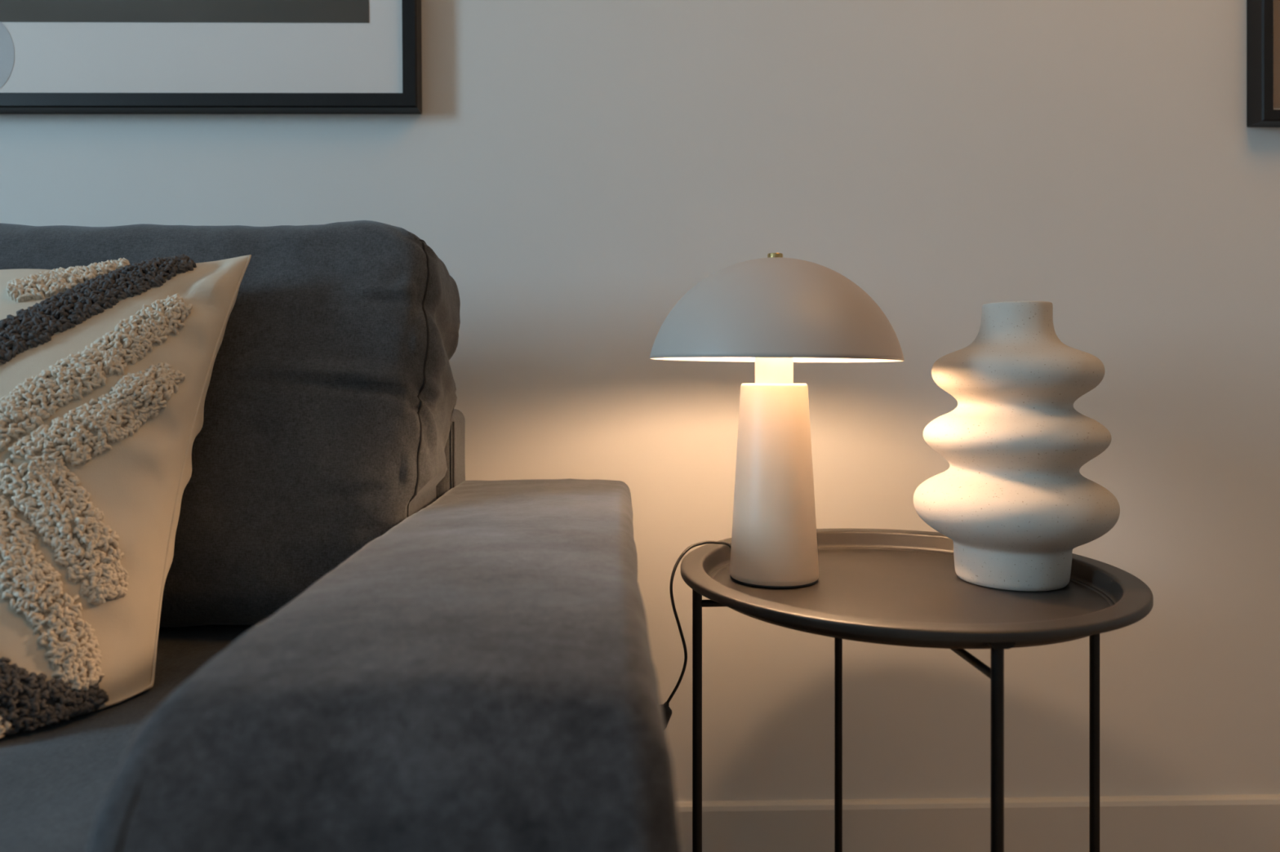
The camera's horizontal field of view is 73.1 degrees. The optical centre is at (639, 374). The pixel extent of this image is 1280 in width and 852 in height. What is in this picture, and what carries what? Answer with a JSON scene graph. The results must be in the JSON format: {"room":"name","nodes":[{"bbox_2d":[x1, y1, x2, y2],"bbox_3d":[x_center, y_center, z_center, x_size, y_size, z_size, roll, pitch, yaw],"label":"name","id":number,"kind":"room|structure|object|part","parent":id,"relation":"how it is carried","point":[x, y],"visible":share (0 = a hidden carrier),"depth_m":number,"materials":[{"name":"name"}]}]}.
{"room":"living room","nodes":[
{"label":"living room","id":0,"kind":"room"},
{"bbox_2d":[0,0,1279,801],"bbox_3d":[-0.233,-0.522,1.329,6.040,2.500,0.132,0,0,-1],"label":"wall","id":1,"kind":"structure","parent":0,"point":[575,169],"depth_m":1.28,"materials":[{"name":"paint"}]},
{"bbox_2d":[0,0,422,114],"bbox_3d":[-0.809,-0.716,1.232,0.980,0.680,0.032,0,0,-1],"label":"picture frame","id":2,"kind":"object","parent":1,"relation":"attached to","point":[57,56],"visible":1,"depth_m":1.23,"materials":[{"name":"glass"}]},
{"bbox_2d":[0,0,368,22],"bbox_3d":[-0.809,-0.716,1.224,0.842,0.434,0.001,0,0,-1],"label":"print","id":3,"kind":"object","parent":2,"relation":"attached to","point":[11,11],"depth_m":1.23},
{"bbox_2d":[676,794,1279,851],"bbox_3d":[-0.231,0.678,1.256,5.800,0.100,0.014,0,0,-1],"label":"baseboard","id":4,"kind":"structure","parent":1,"relation":"attached to","point":[1250,823],"depth_m":1.27,"materials":[{"name":"paint"}]},
{"bbox_2d":[1246,0,1279,127],"bbox_3d":[1.156,-0.709,1.280,0.500,0.680,0.032,0,0,-1],"label":"picture frame","id":5,"kind":"object","parent":1,"relation":"attached to","point":[1263,16],"visible":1,"depth_m":1.27,"materials":[{"name":"black wood"}]},
{"bbox_2d":[1273,0,1279,108],"bbox_3d":[1.156,-0.709,1.272,0.454,0.638,0.001,0,0,-1],"label":"print","id":6,"kind":"object","parent":5,"relation":"attached to","point":[1276,2],"depth_m":1.27},
{"bbox_3d":[-0.175,0.778,-1.025,6.040,0.100,4.840,0,0,-1],"label":"floor","id":7,"kind":"structure","parent":0,"visible":0},
{"bbox_2d":[86,408,680,851],"bbox_3d":[-0.840,0.385,0.699,1.703,0.686,0.806,0,0,-1],"label":"sofa","id":8,"kind":"object","parent":7,"relation":"on","point":[479,675],"visible":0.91,"depth_m":0.37,"materials":[{"name":"grey fabric"}]},
{"bbox_2d":[0,624,255,851],"bbox_3d":[-0.840,0.337,0.652,1.222,0.159,0.691,0,0,-1],"label":"seat cushion","id":9,"kind":"object","parent":8,"relation":"on","point":[55,779],"visible":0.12,"depth_m":0.59,"materials":[{"name":"grey fabric"}]},
{"bbox_2d":[0,253,251,737],"bbox_3d":[-0.606,0.061,0.716,0.439,0.390,0.299,0,0,-1],"label":"throw pillow","id":10,"kind":"object","parent":9,"relation":"on","point":[106,367],"visible":1,"depth_m":0.73,"materials":[{"name":"beige fabric"}]},
{"bbox_2d":[0,220,460,627],"bbox_3d":[-0.522,0.042,0.959,0.620,0.429,0.268,0,0,-2],"label":"cushion","id":11,"kind":"object","parent":9,"relation":"on","point":[331,399],"visible":0.57,"depth_m":0.87,"materials":[{"name":"grey fabric"}]},
{"bbox_3d":[-0.849,0.346,1.052,1.257,0.607,0.100,0,0,-1],"label":"frame","id":12,"kind":"part","parent":8,"relation":"part of","materials":[{"name":"grey fabric"}]},
{"bbox_2d":[680,528,1153,851],"bbox_3d":[0.267,0.463,0.890,0.450,0.530,0.450,0,0,0],"label":"side table","id":13,"kind":"object","parent":7,"relation":"on","point":[903,588],"visible":0.81,"depth_m":0.84,"materials":[{"name":"black metal"}]},
{"bbox_3d":[0.058,0.463,0.875,0.010,0.522,0.010,0,0,0],"label":"leg","id":14,"kind":"part","parent":13,"relation":"part of","materials":[{"name":"black metal"}]},
{"bbox_2d":[649,253,904,727],"bbox_3d":[0.087,0.302,1.029,0.267,0.862,0.504,0,0,-28],"label":"table lamp","id":15,"kind":"object","parent":13,"relation":"on","point":[774,313],"visible":0.98,"depth_m":0.88,"materials":[{"name":"beige paint"}]},
{"bbox_2d":[661,702,671,727],"bbox_3d":[0.023,0.360,0.910,0.022,0.031,0.011,0,0,-1],"label":"switch","id":16,"kind":"object","parent":15,"relation":"attached to","point":[667,712],"depth_m":0.91,"materials":[{"name":"black plastic"}]},
{"bbox_3d":[0.065,0.267,0.938,0.095,0.165,0.029,0,0,-35],"label":"cord","id":17,"kind":"part","parent":15,"relation":"part of","materials":[{"name":"black plastic"}]},
{"bbox_3d":[0.143,-0.069,0.925,0.267,0.110,0.267,0,0,-1],"label":"lamp shade","id":18,"kind":"part","parent":15,"relation":"part of","materials":[{"name":"beige paint"}]},
{"bbox_3d":[0.252,0.463,1.099,0.010,0.522,0.010,0,0,0],"label":"leg","id":19,"kind":"part","parent":13,"relation":"part of","materials":[{"name":"black metal"}]},
{"bbox_2d":[680,528,1153,648],"bbox_3d":[0.267,0.209,0.890,0.450,0.022,0.450,0,0,0],"label":"tray","id":20,"kind":"object","parent":13,"relation":"on","point":[903,588],"depth_m":0.83,"materials":[{"name":"black metal"}]},
{"bbox_3d":[0.282,0.463,0.681,0.010,0.522,0.010,0,0,0],"label":"leg","id":21,"kind":"part","parent":13,"relation":"part of","materials":[{"name":"black metal"}]},
{"bbox_2d":[913,301,1119,591],"bbox_3d":[0.397,0.071,0.921,0.201,0.294,0.201,0,0,-34],"label":"vase","id":22,"kind":"object","parent":13,"relation":"on","point":[1014,502],"visible":1,"depth_m":0.86,"materials":[{"name":"ceramic"}]},
{"bbox_3d":[0.476,0.463,0.905,0.010,0.522,0.010,0,0,0],"label":"leg","id":23,"kind":"part","parent":13,"relation":"part of","materials":[{"name":"black metal"}]}
]}

